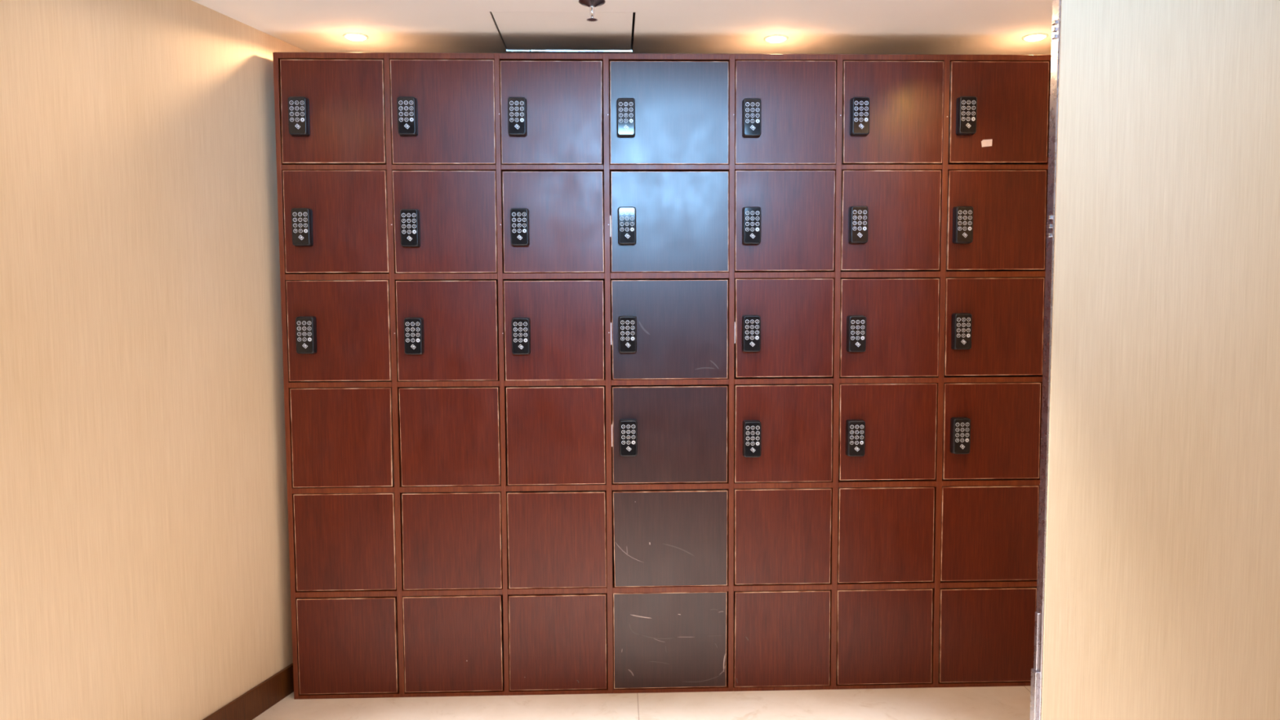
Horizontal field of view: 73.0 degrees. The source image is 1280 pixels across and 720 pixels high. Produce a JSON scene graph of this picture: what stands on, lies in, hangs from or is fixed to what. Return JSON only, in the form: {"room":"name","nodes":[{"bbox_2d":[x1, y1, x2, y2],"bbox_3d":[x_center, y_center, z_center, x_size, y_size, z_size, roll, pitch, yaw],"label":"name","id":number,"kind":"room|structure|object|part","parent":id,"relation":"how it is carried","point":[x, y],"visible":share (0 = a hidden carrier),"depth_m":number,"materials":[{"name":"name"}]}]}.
{"room":"locker room","nodes":[
{"label":"locker room","id":0,"kind":"room"},
{"bbox_2d":[0,0,307,719],"bbox_3d":[-1.947,-0.244,0.727,0.150,3.200,5.760,1,4,15],"label":"wall","id":1,"kind":"structure","parent":0,"point":[144,557],"depth_m":2.44,"materials":[{"name":"paint"}]},
{"bbox_2d":[202,662,293,719],"bbox_3d":[-1.863,1.304,0.804,0.013,0.100,4.905,1,4,15],"label":"baseboard","id":2,"kind":"structure","parent":1,"relation":"attached to","point":[268,693],"depth_m":2.94,"materials":[{"name":"brown wood"}]},
{"bbox_2d":[191,0,1052,54],"bbox_3d":[0.346,-1.484,0.868,5.964,1.007,5.410,0,4,-2],"label":"ceiling","id":3,"kind":"structure","parent":0,"point":[897,27],"depth_m":2.87,"materials":[{"name":"white paint"}]},
{"bbox_2d":[342,32,368,40],"bbox_3d":[-0.981,-1.111,2.982,0.086,0.011,0.086,0,4,-2],"label":"recessed light","id":4,"kind":"object","parent":3,"relation":"in","point":[351,36],"visible":1,"depth_m":2.96,"materials":[{"name":"white ceramic"}]},
{"bbox_2d":[489,11,635,52],"bbox_3d":[-0.252,-1.140,2.950,0.462,0.055,0.419,0,4,-2],"label":"ceiling hatch","id":5,"kind":"object","parent":3,"relation":"attached to","point":[518,31],"visible":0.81,"depth_m":2.94,"materials":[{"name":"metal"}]},
{"bbox_2d":[578,0,605,22],"bbox_3d":[-0.147,-1.069,2.647,0.082,0.057,0.082,0,4,-2],"label":"sprinkler","id":6,"kind":"object","parent":3,"relation":"attached to","point":[591,4],"visible":1,"depth_m":2.64,"materials":[{"name":"silver metal"}]},
{"bbox_2d":[764,34,788,43],"bbox_3d":[0.477,-1.121,3.029,0.086,0.011,0.086,0,4,-2],"label":"recessed light","id":7,"kind":"object","parent":3,"relation":"in","point":[777,37],"visible":1,"depth_m":3.01,"materials":[{"name":"white ceramic"}]},
{"bbox_2d":[1022,32,1048,41],"bbox_3d":[1.382,-1.125,3.025,0.086,0.011,0.086,0,4,-2],"label":"recessed light","id":8,"kind":"object","parent":3,"relation":"in","point":[1033,37],"visible":1,"depth_m":3.01,"materials":[{"name":"white ceramic"}]},
{"bbox_2d":[252,685,1031,719],"bbox_3d":[0.068,1.378,1.048,6.550,0.100,5.500,0,4,-2],"label":"floor","id":9,"kind":"structure","parent":0,"point":[972,703],"depth_m":2.99,"materials":[{"name":"beige tile"}]},
{"bbox_2d":[272,52,1051,699],"bbox_3d":[0.111,0.059,3.217,2.689,2.238,0.461,0,4,-2],"label":"lockers","id":10,"kind":"object","parent":9,"relation":"on","point":[603,373],"visible":0.99,"depth_m":3.01,"materials":[{"name":"laminate"}]},
{"bbox_3d":[-1.190,0.068,3.191,0.043,2.236,0.434,0,4,11],"label":"panel","id":11,"kind":"part","parent":10,"relation":"part of","materials":[{"name":"laminate"}]},
{"bbox_3d":[-1.046,-1.039,3.117,0.353,0.019,0.420,0,4,-2],"label":"rail","id":12,"kind":"part","parent":10,"relation":"part of","materials":[{"name":"laminate"}]},
{"bbox_3d":[-1.040,-0.841,2.931,0.341,0.340,0.018,0,4,-2],"label":"locker door","id":13,"kind":"part","parent":10,"relation":"part of","materials":[{"name":"brown wood"}]},
{"bbox_2d":[281,164,386,170],"bbox_3d":[-1.045,-0.668,3.143,0.353,0.017,0.420,0,4,-2],"label":"shelf","id":14,"kind":"object","parent":10,"relation":"attached to","point":[284,167],"depth_m":2.93,"materials":[{"name":"laminate"}]},
{"bbox_3d":[-1.037,-0.472,2.954,0.344,0.340,0.018,0,4,-2],"label":"locker door","id":15,"kind":"part","parent":10,"relation":"part of","materials":[{"name":"brown wood"}]},
{"bbox_2d":[284,273,389,280],"bbox_3d":[-1.043,-0.298,3.167,0.353,0.020,0.420,0,4,-2],"label":"shelf","id":16,"kind":"object","parent":10,"relation":"attached to","point":[288,277],"depth_m":2.96,"materials":[{"name":"laminate"}]},
{"bbox_3d":[-1.036,-0.100,2.979,0.342,0.340,0.018,0,4,-2],"label":"locker door","id":17,"kind":"part","parent":10,"relation":"part of","materials":[{"name":"brown wood"}]},
{"bbox_2d":[288,380,391,387],"bbox_3d":[-1.041,0.072,3.193,0.353,0.019,0.420,0,4,-2],"label":"shelf","id":18,"kind":"object","parent":10,"relation":"attached to","point":[291,384],"depth_m":2.98,"materials":[{"name":"laminate"}]},
{"bbox_3d":[-1.034,0.269,3.004,0.340,0.340,0.018,0,4,-2],"label":"locker door","id":19,"kind":"part","parent":10,"relation":"part of","materials":[{"name":"brown wood"}]},
{"bbox_2d":[292,473,394,493],"bbox_3d":[-1.039,0.440,3.217,0.353,0.019,0.420,0,4,-2],"label":"shelf","id":20,"kind":"object","parent":10,"relation":"attached to","point":[388,487],"depth_m":3.01,"materials":[{"name":"laminate"}]},
{"bbox_3d":[-1.031,0.636,3.029,0.341,0.337,0.018,0,4,-2],"label":"locker door","id":21,"kind":"part","parent":10,"relation":"part of","materials":[{"name":"brown wood"}]},
{"bbox_2d":[295,589,396,597],"bbox_3d":[-1.037,0.808,3.243,0.353,0.020,0.420,0,4,-2],"label":"shelf","id":22,"kind":"object","parent":10,"relation":"attached to","point":[299,593],"depth_m":3.03,"materials":[{"name":"laminate"}]},
{"bbox_3d":[-1.032,1.008,3.055,0.338,0.338,0.018,0,4,-2],"label":"locker door","id":23,"kind":"part","parent":10,"relation":"part of","materials":[{"name":"brown wood"}]},
{"bbox_3d":[-1.036,1.177,3.267,0.353,0.013,0.420,0,4,-2],"label":"rail","id":24,"kind":"part","parent":10,"relation":"part of","materials":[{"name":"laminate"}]},
{"bbox_3d":[-0.676,-1.041,3.128,0.352,0.019,0.420,0,4,-2],"label":"rail","id":25,"kind":"part","parent":10,"relation":"part of","materials":[{"name":"laminate"}]},
{"bbox_3d":[-0.668,-0.842,2.940,0.344,0.342,0.018,0,4,-2],"label":"locker door","id":26,"kind":"part","parent":10,"relation":"part of","materials":[{"name":"brown wood"}]},
{"bbox_2d":[391,164,496,171],"bbox_3d":[-0.674,-0.671,3.153,0.352,0.017,0.420,0,4,-2],"label":"shelf","id":27,"kind":"object","parent":10,"relation":"attached to","point":[394,167],"depth_m":2.94,"materials":[{"name":"laminate"}]},
{"bbox_3d":[-0.667,-0.473,2.965,0.344,0.341,0.018,0,4,-2],"label":"locker door","id":28,"kind":"part","parent":10,"relation":"part of","materials":[{"name":"brown wood"}]},
{"bbox_2d":[394,273,497,281],"bbox_3d":[-0.672,-0.301,3.178,0.352,0.020,0.420,0,4,-2],"label":"shelf","id":29,"kind":"object","parent":10,"relation":"attached to","point":[397,277],"depth_m":2.97,"materials":[{"name":"laminate"}]},
{"bbox_3d":[-0.666,-0.101,2.992,0.338,0.340,0.018,0,4,-2],"label":"locker door","id":30,"kind":"part","parent":10,"relation":"part of","materials":[{"name":"brown wood"}]},
{"bbox_2d":[396,371,499,386],"bbox_3d":[-0.670,0.069,3.204,0.352,0.019,0.420,0,4,-2],"label":"shelf","id":31,"kind":"object","parent":10,"relation":"attached to","point":[451,380],"depth_m":2.99,"materials":[{"name":"laminate"}]},
{"bbox_3d":[-0.662,0.268,3.017,0.339,0.339,0.018,0,4,-2],"label":"locker door","id":32,"kind":"part","parent":10,"relation":"part of","materials":[{"name":"brown wood"}]},
{"bbox_2d":[399,470,501,492],"bbox_3d":[-0.668,0.438,3.228,0.352,0.019,0.420,0,4,-2],"label":"shelf","id":33,"kind":"object","parent":10,"relation":"attached to","point":[452,486],"depth_m":3.02,"materials":[{"name":"laminate"}]},
{"bbox_3d":[-0.660,0.636,3.041,0.340,0.337,0.018,0,4,-2],"label":"locker door","id":34,"kind":"part","parent":10,"relation":"part of","materials":[{"name":"brown wood"}]},
{"bbox_2d":[402,572,502,595],"bbox_3d":[-0.666,0.806,3.253,0.352,0.020,0.420,0,4,-2],"label":"shelf","id":35,"kind":"object","parent":10,"relation":"attached to","point":[448,589],"depth_m":3.04,"materials":[{"name":"laminate"}]},
{"bbox_3d":[-0.662,1.005,3.065,0.340,0.340,0.018,0,4,-2],"label":"locker door","id":36,"kind":"part","parent":10,"relation":"part of","materials":[{"name":"brown wood"}]},
{"bbox_3d":[-0.665,1.174,3.278,0.352,0.013,0.420,0,4,-2],"label":"rail","id":37,"kind":"part","parent":10,"relation":"part of","materials":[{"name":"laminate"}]},
{"bbox_3d":[-0.301,-0.844,2.953,0.340,0.340,0.018,0,4,-2],"label":"locker door","id":38,"kind":"part","parent":10,"relation":"part of","materials":[{"name":"brown wood"}]},
{"bbox_3d":[-0.307,-1.044,3.139,0.351,0.019,0.420,0,4,-2],"label":"rail","id":39,"kind":"part","parent":10,"relation":"part of","materials":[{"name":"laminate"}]},
{"bbox_2d":[501,164,604,186],"bbox_3d":[-0.305,-0.674,3.164,0.351,0.017,0.420,0,4,-2],"label":"shelf","id":40,"kind":"object","parent":10,"relation":"attached to","point":[506,170],"depth_m":2.96,"materials":[{"name":"laminate"}]},
{"bbox_3d":[-0.297,-0.474,2.977,0.339,0.339,0.018,0,4,-2],"label":"locker door","id":41,"kind":"part","parent":10,"relation":"part of","materials":[{"name":"brown wood"}]},
{"bbox_2d":[502,272,604,281],"bbox_3d":[-0.304,-0.304,3.189,0.351,0.020,0.420,0,4,-2],"label":"shelf","id":42,"kind":"object","parent":10,"relation":"attached to","point":[507,277],"depth_m":2.98,"materials":[{"name":"laminate"}]},
{"bbox_3d":[-0.297,-0.102,3.002,0.338,0.340,0.018,0,4,-2],"label":"locker door","id":43,"kind":"part","parent":10,"relation":"part of","materials":[{"name":"brown wood"}]},
{"bbox_2d":[504,370,605,386],"bbox_3d":[-0.302,0.067,3.214,0.351,0.019,0.420,0,4,-2],"label":"shelf","id":44,"kind":"object","parent":10,"relation":"attached to","point":[565,380],"depth_m":3.00,"materials":[{"name":"laminate"}]},
{"bbox_3d":[-0.294,0.265,3.028,0.337,0.338,0.018,0,4,-2],"label":"locker door","id":45,"kind":"part","parent":10,"relation":"part of","materials":[{"name":"brown wood"}]},
{"bbox_2d":[506,462,606,491],"bbox_3d":[-0.300,0.435,3.239,0.351,0.019,0.420,0,4,-2],"label":"shelf","id":46,"kind":"object","parent":10,"relation":"attached to","point":[600,485],"depth_m":3.03,"materials":[{"name":"laminate"}]},
{"bbox_3d":[-0.292,0.635,3.052,0.341,0.336,0.018,0,4,-2],"label":"locker door","id":47,"kind":"part","parent":10,"relation":"part of","materials":[{"name":"brown wood"}]},
{"bbox_2d":[507,574,607,594],"bbox_3d":[-0.298,0.803,3.264,0.351,0.020,0.420,0,4,-2],"label":"shelf","id":48,"kind":"object","parent":10,"relation":"attached to","point":[561,588],"depth_m":3.05,"materials":[{"name":"laminate"}]},
{"bbox_3d":[-0.292,1.004,3.077,0.340,0.338,0.018,0,4,-2],"label":"locker door","id":49,"kind":"part","parent":10,"relation":"part of","materials":[{"name":"brown wood"}]},
{"bbox_3d":[-0.296,1.171,3.289,0.351,0.013,0.420,0,4,-2],"label":"rail","id":50,"kind":"part","parent":10,"relation":"part of","materials":[{"name":"laminate"}]},
{"bbox_3d":[0.093,-1.047,3.151,0.412,0.019,0.420,0,4,-2],"label":"rail","id":51,"kind":"part","parent":10,"relation":"part of","materials":[{"name":"laminate"}]},
{"bbox_2d":[609,164,728,186],"bbox_3d":[0.095,-0.676,3.176,0.412,0.017,0.420,0,4,-2],"label":"shelf","id":52,"kind":"object","parent":10,"relation":"attached to","point":[615,170],"depth_m":2.97,"materials":[{"name":"laminate"}]},
{"bbox_3d":[0.101,-0.845,2.963,0.402,0.341,0.018,0,4,-2],"label":"locker door","id":53,"kind":"part","parent":10,"relation":"part of","materials":[{"name":"laminate"}]},
{"bbox_2d":[610,272,728,281],"bbox_3d":[0.097,-0.306,3.201,0.412,0.020,0.420,0,4,-2],"label":"shelf","id":54,"kind":"object","parent":10,"relation":"attached to","point":[615,277],"depth_m":2.99,"materials":[{"name":"laminate"}]},
{"bbox_3d":[0.106,0.262,3.039,0.398,0.335,0.018,0,4,-2],"label":"locker door","id":55,"kind":"part","parent":10,"relation":"part of","materials":[{"name":"laminate"}]},
{"bbox_3d":[0.104,-0.106,3.014,0.400,0.339,0.018,0,4,-2],"label":"locker door","id":56,"kind":"part","parent":10,"relation":"part of","materials":[{"name":"laminate"}]},
{"bbox_3d":[0.103,-0.477,2.989,0.402,0.339,0.018,0,4,-2],"label":"locker door","id":57,"kind":"part","parent":10,"relation":"part of","materials":[{"name":"laminate"}]},
{"bbox_2d":[612,553,728,593],"bbox_3d":[0.103,0.800,3.276,0.412,0.020,0.420,0,4,-2],"label":"shelf","id":58,"kind":"object","parent":10,"relation":"attached to","point":[681,587],"depth_m":3.07,"materials":[{"name":"laminate"}]},
{"bbox_2d":[611,370,728,385],"bbox_3d":[0.099,0.064,3.226,0.412,0.019,0.420,0,4,-2],"label":"shelf","id":59,"kind":"object","parent":10,"relation":"attached to","point":[669,379],"depth_m":3.02,"materials":[{"name":"laminate"}]},
{"bbox_3d":[0.108,0.998,3.088,0.399,0.343,0.018,0,4,-2],"label":"locker door","id":60,"kind":"part","parent":10,"relation":"part of","materials":[{"name":"laminate"}]},
{"bbox_2d":[612,462,728,490],"bbox_3d":[0.101,0.432,3.251,0.412,0.019,0.420,0,4,-2],"label":"shelf","id":61,"kind":"object","parent":10,"relation":"attached to","point":[676,484],"depth_m":3.04,"materials":[{"name":"laminate"}]},
{"bbox_3d":[0.108,0.632,3.062,0.399,0.336,0.018,0,4,-2],"label":"locker door","id":62,"kind":"part","parent":10,"relation":"part of","materials":[{"name":"laminate"}]},
{"bbox_3d":[0.104,1.169,3.301,0.412,0.013,0.420,0,4,-2],"label":"rail","id":63,"kind":"part","parent":10,"relation":"part of","materials":[{"name":"laminate"}]},
{"bbox_3d":[0.509,0.998,3.099,0.339,0.342,0.018,0,4,-2],"label":"locker door","id":64,"kind":"part","parent":10,"relation":"part of","materials":[{"name":"brown wood"}]},
{"bbox_3d":[0.504,1.166,3.312,0.351,0.013,0.420,0,4,-2],"label":"rail","id":65,"kind":"part","parent":10,"relation":"part of","materials":[{"name":"laminate"}]},
{"bbox_2d":[733,551,831,591],"bbox_3d":[0.502,0.798,3.288,0.351,0.020,0.420,0,4,-2],"label":"shelf","id":66,"kind":"object","parent":10,"relation":"attached to","point":[789,584],"depth_m":3.08,"materials":[{"name":"laminate"}]},
{"bbox_2d":[733,461,832,488],"bbox_3d":[0.501,0.430,3.263,0.351,0.019,0.420,0,4,-2],"label":"shelf","id":67,"kind":"object","parent":10,"relation":"attached to","point":[826,482],"depth_m":3.05,"materials":[{"name":"laminate"}]},
{"bbox_3d":[0.507,0.626,3.074,0.338,0.336,0.018,0,4,-2],"label":"locker door","id":68,"kind":"part","parent":10,"relation":"part of","materials":[{"name":"brown wood"}]},
{"bbox_2d":[733,369,833,384],"bbox_3d":[0.499,0.061,3.238,0.351,0.019,0.420,0,4,-2],"label":"shelf","id":69,"kind":"object","parent":10,"relation":"attached to","point":[780,378],"depth_m":3.03,"materials":[{"name":"laminate"}]},
{"bbox_3d":[0.506,0.259,3.050,0.340,0.338,0.018,0,4,-2],"label":"locker door","id":70,"kind":"part","parent":10,"relation":"part of","materials":[{"name":"brown wood"}]},
{"bbox_3d":[0.504,-0.112,3.024,0.338,0.337,0.018,0,4,-2],"label":"locker door","id":71,"kind":"part","parent":10,"relation":"part of","materials":[{"name":"brown wood"}]},
{"bbox_2d":[734,271,835,279],"bbox_3d":[0.497,-0.309,3.213,0.351,0.020,0.420,0,4,-2],"label":"shelf","id":72,"kind":"object","parent":10,"relation":"attached to","point":[738,275],"depth_m":3.00,"materials":[{"name":"laminate"}]},
{"bbox_2d":[734,164,835,171],"bbox_3d":[0.495,-0.679,3.188,0.351,0.017,0.420,0,4,-2],"label":"shelf","id":73,"kind":"object","parent":10,"relation":"attached to","point":[737,167],"depth_m":2.98,"materials":[{"name":"laminate"}]},
{"bbox_3d":[0.502,-0.482,3.000,0.341,0.339,0.018,0,4,-2],"label":"locker door","id":74,"kind":"part","parent":10,"relation":"part of","materials":[{"name":"brown wood"}]},
{"bbox_3d":[0.500,-0.850,2.974,0.343,0.343,0.018,0,4,-2],"label":"locker door","id":75,"kind":"part","parent":10,"relation":"part of","materials":[{"name":"brown wood"}]},
{"bbox_3d":[0.493,-1.050,3.163,0.351,0.019,0.420,0,4,-2],"label":"rail","id":76,"kind":"part","parent":10,"relation":"part of","materials":[{"name":"laminate"}]},
{"bbox_3d":[0.875,1.163,3.323,0.351,0.013,0.420,0,4,-2],"label":"rail","id":77,"kind":"part","parent":10,"relation":"part of","materials":[{"name":"laminate"}]},
{"bbox_3d":[0.878,0.994,3.111,0.340,0.341,0.018,0,4,-2],"label":"locker door","id":78,"kind":"part","parent":10,"relation":"part of","materials":[{"name":"brown wood"}]},
{"bbox_2d":[837,581,934,589],"bbox_3d":[0.873,0.795,3.298,0.351,0.020,0.420,0,4,-2],"label":"shelf","id":79,"kind":"object","parent":10,"relation":"attached to","point":[841,584],"depth_m":3.09,"materials":[{"name":"laminate"}]},
{"bbox_3d":[0.877,0.623,3.086,0.338,0.336,0.018,0,4,-2],"label":"locker door","id":80,"kind":"part","parent":10,"relation":"part of","materials":[{"name":"brown wood"}]},
{"bbox_2d":[838,479,936,487],"bbox_3d":[0.871,0.427,3.273,0.351,0.019,0.420,0,4,-2],"label":"shelf","id":81,"kind":"object","parent":10,"relation":"attached to","point":[842,482],"depth_m":3.07,"materials":[{"name":"laminate"}]},
{"bbox_3d":[0.876,0.254,3.062,0.339,0.337,0.018,0,4,-2],"label":"locker door","id":82,"kind":"part","parent":10,"relation":"part of","materials":[{"name":"brown wood"}]},
{"bbox_2d":[839,376,938,383],"bbox_3d":[0.870,0.059,3.249,0.351,0.019,0.420,0,4,-2],"label":"shelf","id":83,"kind":"object","parent":10,"relation":"attached to","point":[842,380],"depth_m":3.04,"materials":[{"name":"laminate"}]},
{"bbox_3d":[0.876,-0.113,3.037,0.342,0.338,0.018,0,4,-2],"label":"locker door","id":84,"kind":"part","parent":10,"relation":"part of","materials":[{"name":"brown wood"}]},
{"bbox_2d":[840,271,940,279],"bbox_3d":[0.868,-0.312,3.224,0.351,0.020,0.420,0,4,-2],"label":"shelf","id":85,"kind":"object","parent":10,"relation":"attached to","point":[844,275],"depth_m":3.02,"materials":[{"name":"laminate"}]},
{"bbox_3d":[0.872,-0.485,3.011,0.340,0.338,0.018,0,4,-2],"label":"locker door","id":86,"kind":"part","parent":10,"relation":"part of","materials":[{"name":"brown wood"}]},
{"bbox_2d":[841,164,942,171],"bbox_3d":[0.866,-0.682,3.199,0.351,0.017,0.420,0,4,-2],"label":"shelf","id":87,"kind":"object","parent":10,"relation":"attached to","point":[912,167],"depth_m":2.99,"materials":[{"name":"laminate"}]},
{"bbox_3d":[0.864,-1.052,3.173,0.351,0.019,0.420,0,4,-2],"label":"rail","id":88,"kind":"part","parent":10,"relation":"part of","materials":[{"name":"laminate"}]},
{"bbox_3d":[0.872,-0.854,2.986,0.342,0.340,0.018,0,4,-2],"label":"locker door","id":89,"kind":"part","parent":10,"relation":"part of","materials":[{"name":"brown wood"}]},
{"bbox_3d":[1.247,1.161,3.334,0.353,0.013,0.420,0,4,-2],"label":"rail","id":90,"kind":"part","parent":10,"relation":"part of","materials":[{"name":"laminate"}]},
{"bbox_3d":[1.253,0.992,3.122,0.344,0.338,0.018,0,4,-2],"label":"locker door","id":91,"kind":"part","parent":10,"relation":"part of","materials":[{"name":"brown wood"}]},
{"bbox_2d":[940,579,1036,588],"bbox_3d":[1.245,0.792,3.309,0.353,0.020,0.420,0,4,-2],"label":"shelf","id":92,"kind":"object","parent":10,"relation":"attached to","point":[944,584],"depth_m":3.10,"materials":[{"name":"laminate"}]},
{"bbox_3d":[1.250,0.620,3.097,0.345,0.336,0.018,0,4,-2],"label":"locker door","id":93,"kind":"part","parent":10,"relation":"part of","materials":[{"name":"brown wood"}]},
{"bbox_2d":[942,478,1039,486],"bbox_3d":[1.243,0.424,3.284,0.353,0.019,0.420,0,4,-2],"label":"shelf","id":94,"kind":"object","parent":10,"relation":"attached to","point":[945,482],"depth_m":3.08,"materials":[{"name":"laminate"}]},
{"bbox_3d":[1.248,0.252,3.072,0.342,0.337,0.018,0,4,-2],"label":"locker door","id":95,"kind":"part","parent":10,"relation":"part of","materials":[{"name":"brown wood"}]},
{"bbox_2d":[943,374,1042,382],"bbox_3d":[1.241,0.056,3.260,0.353,0.019,0.420,0,4,-2],"label":"shelf","id":96,"kind":"object","parent":10,"relation":"attached to","point":[947,378],"depth_m":3.05,"materials":[{"name":"laminate"}]},
{"bbox_3d":[1.247,-0.117,3.048,0.345,0.337,0.018,0,4,-2],"label":"locker door","id":97,"kind":"part","parent":10,"relation":"part of","materials":[{"name":"brown wood"}]},
{"bbox_2d":[946,271,1045,278],"bbox_3d":[1.240,-0.314,3.234,0.353,0.020,0.420,0,4,-2],"label":"shelf","id":98,"kind":"object","parent":10,"relation":"attached to","point":[949,274],"depth_m":3.03,"materials":[{"name":"laminate"}]},
{"bbox_3d":[1.244,-0.488,3.021,0.340,0.338,0.018,0,4,-2],"label":"locker door","id":99,"kind":"part","parent":10,"relation":"part of","materials":[{"name":"brown wood"}]},
{"bbox_2d":[947,164,1048,170],"bbox_3d":[1.238,-0.684,3.209,0.353,0.017,0.420,0,4,-2],"label":"shelf","id":100,"kind":"object","parent":10,"relation":"attached to","point":[950,166],"depth_m":3.00,"materials":[{"name":"laminate"}]},
{"bbox_3d":[1.243,-0.858,2.998,0.338,0.338,0.018,0,4,-2],"label":"locker door","id":101,"kind":"part","parent":10,"relation":"part of","materials":[{"name":"brown wood"}]},
{"bbox_3d":[1.236,-1.055,3.184,0.353,0.019,0.420,0,4,-2],"label":"rail","id":102,"kind":"part","parent":10,"relation":"part of","materials":[{"name":"laminate"}]},
{"bbox_3d":[1.436,0.050,3.265,0.036,2.236,0.420,0,4,-2],"label":"panel","id":103,"kind":"part","parent":10,"relation":"part of","materials":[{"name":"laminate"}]},
{"bbox_2d":[1041,0,1279,719],"bbox_3d":[2.059,-0.354,2.058,2.186,3.200,0.031,0,4,-2],"label":"wall","id":104,"kind":"structure","parent":0,"point":[1162,573],"depth_m":2.04,"materials":[{"name":"paint"}]},
{"bbox_2d":[1030,0,1061,719],"bbox_3d":[0.961,-0.347,2.030,0.012,3.200,0.033,0,4,-2],"label":"trim","id":105,"kind":"structure","parent":104,"relation":"attached to","point":[1036,691],"depth_m":2.05,"materials":[{"name":"metal"}]}
]}

